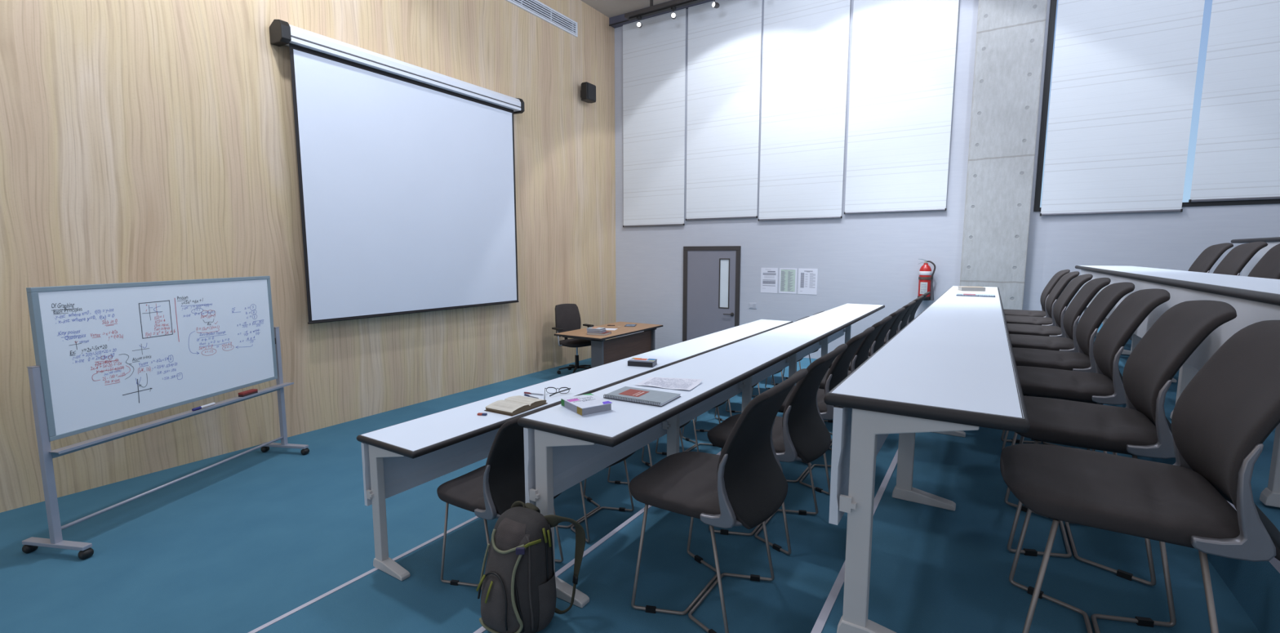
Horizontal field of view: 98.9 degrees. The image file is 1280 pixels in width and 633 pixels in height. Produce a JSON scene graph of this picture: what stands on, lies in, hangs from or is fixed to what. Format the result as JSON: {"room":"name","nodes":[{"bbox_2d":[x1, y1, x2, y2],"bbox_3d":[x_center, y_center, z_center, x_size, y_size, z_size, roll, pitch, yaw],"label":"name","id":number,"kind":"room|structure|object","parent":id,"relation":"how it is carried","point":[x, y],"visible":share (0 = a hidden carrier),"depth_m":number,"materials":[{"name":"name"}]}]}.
{"room":"classroom","nodes":[
{"label":"classroom","id":0,"kind":"room"},
{"bbox_2d":[0,0,616,512],"bbox_3d":[-3.753,-1.822,5.812,0.200,6.830,12.470,4,8,32],"label":"wall","id":1,"kind":"structure","parent":0,"point":[141,140],"depth_m":5.39,"materials":[{"name":"brown wood"}]},
{"bbox_2d":[269,19,524,324],"bbox_3d":[-2.733,-1.596,7.029,0.243,3.068,3.360,4,8,32],"label":"projection screen","id":2,"kind":"object","parent":1,"relation":"attached to","point":[406,171],"visible":1,"depth_m":6.63,"materials":[{"name":"white fabric"}]},
{"bbox_2d":[505,0,577,37],"bbox_3d":[-1.582,-4.852,8.683,0.030,0.236,1.840,4,8,32],"label":"air vent","id":3,"kind":"object","parent":1,"relation":"in","point":[535,7],"visible":1,"depth_m":8.83,"materials":[{"name":"white plastic"}]},
{"bbox_2d":[580,81,595,102],"bbox_3d":[-0.933,-3.924,9.627,0.232,0.290,0.280,4,8,32],"label":"wall speaker","id":4,"kind":"object","parent":1,"relation":"attached to","point":[588,92],"visible":1,"depth_m":9.52,"materials":[{"name":"black plastic"}]},
{"bbox_2d":[587,83,595,101],"bbox_3d":[-0.839,-3.917,9.568,0.010,0.250,0.230,4,8,32],"label":"grille","id":5,"kind":"object","parent":4,"relation":"attached to","point":[591,88],"depth_m":9.56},
{"bbox_2d":[608,19,629,26],"bbox_3d":[1.821,-5.258,8.724,5.677,0.012,0.020,4,8,32],"label":"trim","id":6,"kind":"structure","parent":1,"relation":"attached to","point":[628,20],"depth_m":10.12,"materials":[{"name":"black plastic"}]},
{"bbox_2d":[580,0,671,17],"bbox_3d":[2.064,-4.669,1.580,13.777,0.200,12.170,4,8,32],"label":"ceiling","id":7,"kind":"structure","parent":0,"point":[610,8],"depth_m":9.70,"materials":[{"name":"paint"}]},
{"bbox_2d":[624,0,719,27],"bbox_3d":[0.999,-5.170,8.843,2.900,0.475,0.180,4,8,32],"label":"track light","id":8,"kind":"object","parent":7,"relation":"hanging from","point":[637,15],"visible":1,"depth_m":9.20,"materials":[{"name":"black metal"}]},
{"bbox_2d":[0,322,1279,632],"bbox_3d":[2.064,1.053,2.242,13.777,1.940,12.170,4,8,32],"label":"floor","id":9,"kind":"structure","parent":0,"point":[237,544],"depth_m":2.92,"materials":[{"name":"teal carpet"}]},
{"bbox_2d":[22,275,309,559],"bbox_3d":[-3.677,0.467,4.427,0.512,2.002,1.969,1,7,9],"label":"whiteboard","id":10,"kind":"object","parent":9,"relation":"on","point":[106,354],"visible":1,"depth_m":4.05,"materials":[{"name":"plastic"}]},
{"bbox_2d":[51,385,279,457],"bbox_3d":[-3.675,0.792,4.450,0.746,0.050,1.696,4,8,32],"label":"tray","id":11,"kind":"object","parent":10,"relation":"on","point":[117,434],"depth_m":4.15,"materials":[{"name":"grey metal"}]},
{"bbox_2d":[191,402,215,410],"bbox_3d":[-3.603,0.744,4.527,0.022,0.022,0.197,1,7,7],"label":"marker","id":12,"kind":"object","parent":10,"relation":"on","point":[211,403],"visible":1,"depth_m":4.51,"materials":[{"name":"white plastic"}]},
{"bbox_2d":[238,388,257,396],"bbox_3d":[-3.538,0.689,4.944,0.054,0.036,0.154,1,7,9],"label":"eraser","id":13,"kind":"object","parent":10,"relation":"on","point":[243,393],"visible":1,"depth_m":4.92,"materials":[{"name":"fabric"}]},
{"bbox_2d":[248,515,479,632],"bbox_3d":[-0.752,1.267,4.070,0.026,0.031,12.170,4,8,32],"label":"trim","id":14,"kind":"structure","parent":9,"relation":"on","point":[374,569],"depth_m":2.85,"materials":[{"name":"grey metal"}]},
{"bbox_2d":[436,401,563,589],"bbox_3d":[-0.698,0.900,2.880,0.630,0.975,0.543,4,8,32],"label":"chair","id":15,"kind":"object","parent":9,"relation":"on","point":[491,489],"visible":0.62,"depth_m":2.65,"materials":[{"name":"grey fabric"}]},
{"bbox_2d":[475,500,585,632],"bbox_3d":[-0.429,0.962,2.084,0.321,0.446,0.335,4,8,32],"label":"backpack","id":16,"kind":"object","parent":9,"relation":"on","point":[518,594],"visible":1,"depth_m":2.01,"materials":[{"name":"fabric"}]},
{"bbox_2d":[551,303,594,373],"bbox_3d":[-1.051,0.373,9.023,0.710,1.129,0.647,-6,9,-43],"label":"swivel chair","id":17,"kind":"object","parent":9,"relation":"on","point":[567,317],"visible":0.84,"depth_m":9.06,"materials":[{"name":"grey fabric"}]},
{"bbox_2d":[356,319,793,580],"bbox_3d":[0.338,0.721,5.458,0.490,0.740,6.194,4,8,32],"label":"table","id":18,"kind":"object","parent":9,"relation":"on","point":[397,458],"visible":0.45,"depth_m":3.26,"materials":[{"name":"white laminate"}]},
{"bbox_2d":[477,412,487,415],"bbox_3d":[-0.954,0.591,3.313,0.056,0.011,0.020,1,7,8],"label":"eraser","id":19,"kind":"object","parent":18,"relation":"on","point":[478,413],"visible":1,"depth_m":3.30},
{"bbox_2d":[484,395,547,416],"bbox_3d":[-0.786,0.557,3.486,0.232,0.038,0.330,4,8,30],"label":"open book","id":20,"kind":"object","parent":18,"relation":"on","point":[512,406],"visible":1,"depth_m":3.42,"materials":[{"name":"white paper"}]},
{"bbox_2d":[524,391,543,395],"bbox_3d":[-0.736,0.535,3.799,0.158,0.011,0.009,3,7,21],"label":"ballpoint pen","id":21,"kind":"object","parent":18,"relation":"on","point":[524,392],"visible":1,"depth_m":3.80,"materials":[{"name":"plastic"}]},
{"bbox_2d":[544,386,570,396],"bbox_3d":[-0.577,0.525,3.737,0.180,0.048,0.176,0,7,2],"label":"eyeglasses","id":22,"kind":"object","parent":18,"relation":"on","point":[556,392],"visible":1,"depth_m":3.81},
{"bbox_2d":[627,357,657,367],"bbox_3d":[0.023,0.402,4.792,0.225,0.046,0.155,2,7,17],"label":"book","id":23,"kind":"object","parent":18,"relation":"on","point":[634,362],"visible":1,"depth_m":4.74,"materials":[{"name":"paper"}]},
{"bbox_2d":[473,451,720,632],"bbox_3d":[0.249,1.047,3.403,0.026,0.031,12.170,4,8,32],"label":"trim","id":24,"kind":"structure","parent":9,"relation":"on","point":[482,628],"depth_m":2.70,"materials":[{"name":"grey metal"}]},
{"bbox_2d":[557,373,646,542],"bbox_3d":[-0.312,0.831,3.483,0.630,0.975,0.543,4,8,32],"label":"chair","id":25,"kind":"object","parent":9,"relation":"on","point":[598,508],"visible":0.09,"depth_m":3.51,"materials":[{"name":"grey fabric"}]},
{"bbox_2d":[554,321,662,368],"bbox_3d":[-0.464,0.572,9.030,0.900,0.735,1.810,4,8,32],"label":"desk","id":26,"kind":"object","parent":9,"relation":"on","point":[603,351],"visible":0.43,"depth_m":8.66,"materials":[{"name":"brown wood"}]},
{"bbox_2d":[586,330,611,335],"bbox_3d":[-0.628,0.254,8.425,0.300,0.035,0.240,3,7,23],"label":"book","id":27,"kind":"object","parent":26,"relation":"on","point":[606,332],"visible":0.71,"depth_m":8.33,"materials":[{"name":"paper"}]},
{"bbox_2d":[586,329,605,333],"bbox_3d":[-0.668,0.222,8.404,0.240,0.035,0.180,3,7,21],"label":"book","id":28,"kind":"object","parent":27,"relation":"on","point":[588,331],"visible":0.76,"depth_m":8.33,"materials":[{"name":"grey paper"}]},
{"bbox_2d":[586,326,605,330],"bbox_3d":[-0.675,0.190,8.399,0.235,0.029,0.175,3,7,25],"label":"book","id":29,"kind":"object","parent":28,"relation":"on","point":[592,328],"visible":1,"depth_m":8.35,"materials":[{"name":"white paper"}]},
{"bbox_2d":[624,324,636,326],"bbox_3d":[-0.163,0.153,9.403,0.180,0.010,0.260,1,7,7],"label":"tablet","id":30,"kind":"object","parent":26,"relation":"on","point":[626,325],"visible":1,"depth_m":9.36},
{"bbox_2d":[607,354,699,484],"bbox_3d":[0.101,0.756,4.128,0.630,0.975,0.543,4,8,32],"label":"chair","id":31,"kind":"object","parent":9,"relation":"on","point":[646,463],"visible":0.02,"depth_m":4.09,"materials":[{"name":"black plastic"}]},
{"bbox_2d":[655,341,737,454],"bbox_3d":[0.478,0.688,4.717,0.630,0.975,0.543,4,8,32],"label":"chair","id":32,"kind":"object","parent":9,"relation":"on","point":[696,444],"visible":0.06,"depth_m":4.70,"materials":[{"name":"grey fabric"}]},
{"bbox_2d":[516,302,884,607],"bbox_3d":[1.357,0.502,4.781,0.490,0.740,6.194,4,8,32],"label":"table","id":33,"kind":"object","parent":9,"relation":"on","point":[563,447],"visible":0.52,"depth_m":2.75,"materials":[{"name":"grey laminate"}]},
{"bbox_2d":[560,393,612,416],"bbox_3d":[-0.235,0.386,2.407,0.150,0.036,0.192,-5,8,-35],"label":"book","id":34,"kind":"object","parent":33,"relation":"on","point":[587,404],"visible":1,"depth_m":2.36,"materials":[{"name":"white paper"}]},
{"bbox_2d":[603,386,680,406],"bbox_3d":[0.008,0.373,2.592,0.308,0.019,0.213,4,8,29],"label":"spiral notebook","id":35,"kind":"object","parent":33,"relation":"on","point":[643,396],"visible":1,"depth_m":2.57,"materials":[{"name":"white paper"}]},
{"bbox_2d":[635,376,702,390],"bbox_3d":[0.152,0.343,2.859,0.300,0.017,0.205,3,7,24],"label":"paper sheet","id":36,"kind":"object","parent":33,"relation":"on","point":[686,384],"visible":1,"depth_m":2.86,"materials":[{"name":"white paper"}]},
{"bbox_2d":[629,368,808,632],"bbox_3d":[0.310,0.681,2.208,0.630,0.975,0.543,4,8,32],"label":"chair","id":37,"kind":"object","parent":9,"relation":"on","point":[744,485],"visible":1,"depth_m":2.06,"materials":[{"name":"grey fabric"}]},
{"bbox_2d":[694,331,764,431],"bbox_3d":[0.867,0.618,5.324,0.630,0.975,0.543,4,8,32],"label":"chair","id":38,"kind":"object","parent":9,"relation":"on","point":[721,419],"visible":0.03,"depth_m":5.28,"materials":[{"name":"black plastic"}]},
{"bbox_2d":[725,322,790,412],"bbox_3d":[1.276,0.544,5.963,0.630,0.975,0.543,4,8,32],"label":"chair","id":39,"kind":"object","parent":9,"relation":"on","point":[732,411],"visible":0.04,"depth_m":5.92,"materials":[{"name":"black plastic"}]},
{"bbox_2d":[706,343,847,554],"bbox_3d":[0.697,0.611,2.813,0.630,0.975,0.543,4,8,32],"label":"chair","id":40,"kind":"object","parent":9,"relation":"on","point":[802,433],"visible":0.73,"depth_m":2.61,"materials":[{"name":"black plastic"}]},
{"bbox_2d":[751,315,809,395],"bbox_3d":[1.684,0.470,6.600,0.630,0.975,0.543,4,8,32],"label":"chair","id":41,"kind":"object","parent":9,"relation":"on","point":[807,316],"visible":0.02,"depth_m":6.55,"materials":[{"name":"grey fabric"}]},
{"bbox_2d":[771,311,823,384],"bbox_3d":[2.065,0.401,7.196,0.630,0.975,0.543,4,8,32],"label":"chair","id":42,"kind":"object","parent":9,"relation":"on","point":[821,311],"visible":0.04,"depth_m":7.17,"materials":[{"name":"grey fabric"}]},
{"bbox_2d":[778,326,875,494],"bbox_3d":[1.109,0.537,3.457,0.630,0.975,0.543,4,8,32],"label":"chair","id":43,"kind":"object","parent":9,"relation":"on","point":[838,371],"visible":0.28,"depth_m":3.21,"materials":[{"name":"grey fabric"}]},
{"bbox_2d":[796,315,892,449],"bbox_3d":[1.487,0.469,4.047,0.630,0.975,0.543,4,8,32],"label":"chair","id":44,"kind":"object","parent":9,"relation":"on","point":[861,354],"visible":0.23,"depth_m":3.78,"materials":[{"name":"grey fabric"}]},
{"bbox_2d":[810,448,897,632],"bbox_3d":[1.232,0.843,2.751,0.026,0.031,12.170,4,8,32],"label":"trim","id":45,"kind":"structure","parent":9,"relation":"on","point":[827,607],"depth_m":1.89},
{"bbox_2d":[823,306,905,422],"bbox_3d":[1.875,0.398,4.653,0.630,0.975,0.543,4,8,32],"label":"chair","id":46,"kind":"object","parent":9,"relation":"on","point":[878,341],"visible":0.14,"depth_m":4.38,"materials":[{"name":"black plastic"}]},
{"bbox_2d":[868,300,915,355],"bbox_3d":[2.284,0.324,5.292,0.630,0.975,0.543,4,8,32],"label":"chair","id":47,"kind":"object","parent":9,"relation":"on","point":[892,331],"visible":0.17,"depth_m":5.00,"materials":[{"name":"grey fabric"}]},
{"bbox_2d":[884,295,924,343],"bbox_3d":[2.692,0.251,5.929,0.630,0.975,0.543,4,8,32],"label":"chair","id":48,"kind":"object","parent":9,"relation":"on","point":[903,323],"visible":0.13,"depth_m":5.65,"materials":[{"name":"grey fabric"}]},
{"bbox_2d":[896,291,930,333],"bbox_3d":[3.072,0.182,6.524,0.630,0.975,0.543,4,8,32],"label":"chair","id":49,"kind":"object","parent":9,"relation":"on","point":[911,317],"visible":0.14,"depth_m":6.25,"materials":[{"name":"grey fabric"}]},
{"bbox_2d":[823,285,1030,632],"bbox_3d":[2.399,0.303,4.090,0.490,0.740,6.194,4,8,32],"label":"table","id":50,"kind":"object","parent":9,"relation":"on","point":[951,370],"visible":0.99,"depth_m":1.63,"materials":[{"name":"grey laminate"}]},
{"bbox_2d":[957,285,985,291],"bbox_3d":[3.561,-0.298,5.888,0.225,0.042,0.150,2,7,15],"label":"book","id":51,"kind":"object","parent":50,"relation":"on","point":[960,287],"visible":1,"depth_m":5.83,"materials":[{"name":"grey paper"}]},
{"bbox_2d":[955,293,995,297],"bbox_3d":[3.171,-0.201,5.176,0.310,0.013,0.221,4,8,32],"label":"magazine","id":52,"kind":"object","parent":50,"relation":"on","point":[957,294],"visible":1,"depth_m":5.12,"materials":[{"name":"paper"}]},
{"bbox_2d":[1004,269,1070,316],"bbox_3d":[4.130,-0.016,5.825,0.630,0.975,0.543,4,8,32],"label":"chair","id":53,"kind":"object","parent":9,"relation":"on","point":[1054,280],"visible":0.44,"depth_m":5.74,"materials":[{"name":"grey fabric"}]},
{"bbox_2d":[1004,271,1079,325],"bbox_3d":[3.749,0.053,5.230,0.630,0.975,0.543,4,8,32],"label":"chair","id":54,"kind":"object","parent":9,"relation":"on","point":[1062,283],"visible":0.54,"depth_m":5.11,"materials":[{"name":"grey fabric"}]},
{"bbox_2d":[1006,273,1093,337],"bbox_3d":[3.341,0.127,4.593,0.630,0.975,0.543,4,8,32],"label":"chair","id":55,"kind":"object","parent":9,"relation":"on","point":[1072,288],"visible":0.59,"depth_m":4.47,"materials":[{"name":"grey fabric"}]},
{"bbox_2d":[1008,277,1111,351],"bbox_3d":[2.932,0.200,3.954,0.630,0.975,0.543,4,8,32],"label":"chair","id":56,"kind":"object","parent":9,"relation":"on","point":[1072,315],"visible":0.66,"depth_m":3.83,"materials":[{"name":"grey fabric"}]},
{"bbox_2d":[1000,281,1134,449],"bbox_3d":[2.543,0.271,3.347,0.630,0.975,0.543,4,8,32],"label":"chair","id":57,"kind":"object","parent":9,"relation":"on","point":[1083,360],"visible":0.57,"depth_m":3.23,"materials":[{"name":"grey fabric"}]},
{"bbox_2d":[1001,288,1170,479],"bbox_3d":[2.166,0.339,2.757,0.630,0.975,0.543,4,8,32],"label":"chair","id":58,"kind":"object","parent":9,"relation":"on","point":[1105,385],"visible":0.73,"depth_m":2.62,"materials":[{"name":"grey fabric"}]},
{"bbox_2d":[1004,299,1236,585],"bbox_3d":[1.754,0.413,2.114,0.630,0.975,0.543,4,8,32],"label":"chair","id":59,"kind":"object","parent":9,"relation":"on","point":[1142,428],"visible":0.73,"depth_m":1.98,"materials":[{"name":"grey fabric"}]},
{"bbox_2d":[1000,320,1279,632],"bbox_3d":[1.367,0.483,1.510,0.630,0.975,0.543,4,8,32],"label":"chair","id":60,"kind":"object","parent":9,"relation":"on","point":[1221,420],"visible":1,"depth_m":1.42,"materials":[{"name":"grey fabric"}]},
{"bbox_2d":[1075,265,1279,506],"bbox_3d":[3.398,0.112,3.429,0.490,0.740,6.194,4,8,32],"label":"table","id":61,"kind":"object","parent":9,"relation":"on","point":[1254,300],"visible":0.44,"depth_m":2.54,"materials":[{"name":"grey laminate"}]},
{"bbox_2d":[1129,242,1233,339],"bbox_3d":[5.081,-0.203,5.194,0.630,0.975,0.543,4,8,32],"label":"chair","id":62,"kind":"object","parent":9,"relation":"on","point":[1210,255],"visible":0.13,"depth_m":5.03,"materials":[{"name":"grey fabric"}]},
{"bbox_2d":[1213,241,1267,275],"bbox_3d":[4.700,-0.134,4.599,0.630,0.975,0.543,4,8,32],"label":"chair","id":63,"kind":"object","parent":9,"relation":"on","point":[1236,260],"visible":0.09,"depth_m":4.44,"materials":[{"name":"grey fabric"}]},
{"bbox_2d":[1231,236,1279,275],"bbox_3d":[4.412,-0.081,2.757,0.490,0.740,6.194,4,8,32],"label":"table","id":64,"kind":"object","parent":9,"relation":"on","point":[1272,242],"visible":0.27,"depth_m":4.95,"materials":[{"name":"grey laminate"}]},
{"bbox_2d":[1248,243,1279,279],"bbox_3d":[4.293,-0.060,3.962,0.630,0.975,0.543,4,8,32],"label":"chair","id":65,"kind":"object","parent":9,"relation":"on","point":[1268,266],"visible":0.05,"depth_m":3.91,"materials":[{"name":"grey fabric"}]},
{"bbox_2d":[614,0,1279,358],"bbox_3d":[5.410,-1.981,7.188,13.777,6.830,0.300,4,8,32],"label":"wall","id":66,"kind":"structure","parent":0,"point":[863,258],"depth_m":8.25,"materials":[{"name":"paint"}]},
{"bbox_2d":[622,8,685,226],"bbox_3d":[0.239,-3.546,10.094,1.341,3.728,0.028,4,8,32],"label":"roller blind","id":67,"kind":"object","parent":66,"relation":"attached to","point":[654,54],"visible":1,"depth_m":10.07,"materials":[{"name":"white fabric"}]},
{"bbox_2d":[608,0,714,28],"bbox_3d":[1.866,-5.337,8.787,5.677,0.130,0.170,4,8,32],"label":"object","id":68,"kind":"structure","parent":66,"relation":"attached to","point":[620,18],"depth_m":10.04,"materials":[{"name":"metal"}]},
{"bbox_2d":[682,245,741,341],"bbox_3d":[1.256,-0.205,9.829,1.105,2.095,0.074,4,8,32],"label":"door","id":69,"kind":"structure","parent":66,"relation":"in","point":[711,273],"depth_m":9.81,"materials":[{"name":"grey wood"}]},
{"bbox_2d":[685,0,762,220],"bbox_3d":[1.400,-3.503,9.355,1.354,3.643,0.028,4,8,32],"label":"roller blind","id":70,"kind":"object","parent":66,"relation":"attached to","point":[724,51],"visible":1,"depth_m":9.34,"materials":[{"name":"white fabric"}]},
{"bbox_2d":[748,302,756,308],"bbox_3d":[1.940,-0.184,9.429,0.136,0.096,0.014,4,8,32],"label":"light switch","id":71,"kind":"object","parent":66,"relation":"attached to","point":[752,305],"visible":1,"depth_m":9.42,"materials":[{"name":"paint"}]},
{"bbox_2d":[760,267,777,293],"bbox_3d":[2.177,-0.608,9.234,0.290,0.421,0.004,4,8,32],"label":"notice","id":72,"kind":"object","parent":66,"relation":"attached to","point":[769,276],"visible":1,"depth_m":9.23,"materials":[{"name":"white paper"}]},
{"bbox_2d":[762,271,776,285],"bbox_3d":[2.176,-0.631,9.230,0.232,0.321,0.001,4,8,32],"label":"print","id":73,"kind":"object","parent":72,"relation":"attached to","point":[764,281],"depth_m":9.24},
{"bbox_2d":[778,267,796,293],"bbox_3d":[2.447,-0.590,9.064,0.290,0.416,0.004,4,8,32],"label":"notice","id":74,"kind":"object","parent":66,"relation":"attached to","point":[788,276],"visible":1,"depth_m":9.06,"materials":[{"name":"white paper"}]},
{"bbox_2d":[780,271,793,291],"bbox_3d":[2.435,-0.598,9.068,0.205,0.359,0.001,4,8,32],"label":"print","id":75,"kind":"object","parent":74,"relation":"attached to","point":[783,284],"depth_m":9.07},
{"bbox_2d":[758,0,850,221],"bbox_3d":[2.556,-3.394,8.628,1.349,3.693,0.028,4,8,32],"label":"roller blind","id":76,"kind":"object","parent":66,"relation":"attached to","point":[806,42],"visible":1,"depth_m":8.63,"materials":[{"name":"white fabric"}]},
{"bbox_2d":[797,268,817,294],"bbox_3d":[2.721,-0.569,8.890,0.305,0.419,0.004,4,8,32],"label":"notice","id":77,"kind":"object","parent":66,"relation":"attached to","point":[807,277],"visible":1,"depth_m":8.89,"materials":[{"name":"white paper"}]},
{"bbox_2d":[800,271,815,291],"bbox_3d":[2.720,-0.573,8.888,0.244,0.335,0.001,4,8,32],"label":"print","id":78,"kind":"object","parent":77,"relation":"attached to","point":[811,274],"depth_m":8.85},
{"bbox_2d":[844,0,959,214],"bbox_3d":[3.734,-3.338,7.880,1.382,3.633,0.028,4,8,32],"label":"roller blind","id":79,"kind":"object","parent":66,"relation":"attached to","point":[904,51],"visible":1,"depth_m":7.90,"materials":[{"name":"white fabric"}]},
{"bbox_2d":[917,258,935,300],"bbox_3d":[4.114,-0.531,7.884,0.180,0.592,0.196,-2,7,-17],"label":"fire extinguisher","id":80,"kind":"object","parent":66,"relation":"attached to","point":[926,277],"visible":0.94,"depth_m":7.84,"materials":[{"name":"red metal"}]},
{"bbox_2d":[920,284,926,293],"bbox_3d":[4.059,-0.400,7.843,0.067,0.128,0.007,5,8,36],"label":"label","id":81,"kind":"object","parent":80,"relation":"attached to","point":[923,286],"depth_m":7.84,"materials":[{"name":"white paper"}]},
{"bbox_2d":[1033,0,1279,211],"bbox_3d":[6.431,-3.099,6.262,2.905,3.635,0.100,4,8,32],"label":"window","id":82,"kind":"structure","parent":66,"relation":"in","point":[1054,3],"depth_m":6.43,"materials":[{"name":"clear glass"}]},
{"bbox_2d":[1040,0,1204,216],"bbox_3d":[5.798,-3.130,6.583,1.357,3.747,0.028,4,8,32],"label":"roller blind","id":83,"kind":"object","parent":82,"relation":"attached to","point":[1124,72],"visible":1,"depth_m":6.63,"materials":[{"name":"white fabric"}]},
{"bbox_2d":[1188,0,1279,202],"bbox_3d":[6.989,-3.096,5.824,1.371,3.641,0.028,4,8,32],"label":"roller blind","id":84,"kind":"object","parent":82,"relation":"attached to","point":[1237,151],"visible":1,"depth_m":6.10,"materials":[{"name":"white fabric"}]},
{"bbox_2d":[1226,499,1279,573],"bbox_3d":[2.197,0.658,2.111,0.026,0.031,12.170,4,8,32],"label":"trim","id":85,"kind":"structure","parent":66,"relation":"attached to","point":[1274,562],"depth_m":1.60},
{"bbox_2d":[960,0,1047,310],"bbox_3d":[4.812,-2.046,7.318,0.743,6.330,0.110,4,8,32],"label":"concrete column","id":86,"kind":"structure","parent":0,"point":[1011,33],"depth_m":7.24,"materials":[{"name":"grey concrete"}]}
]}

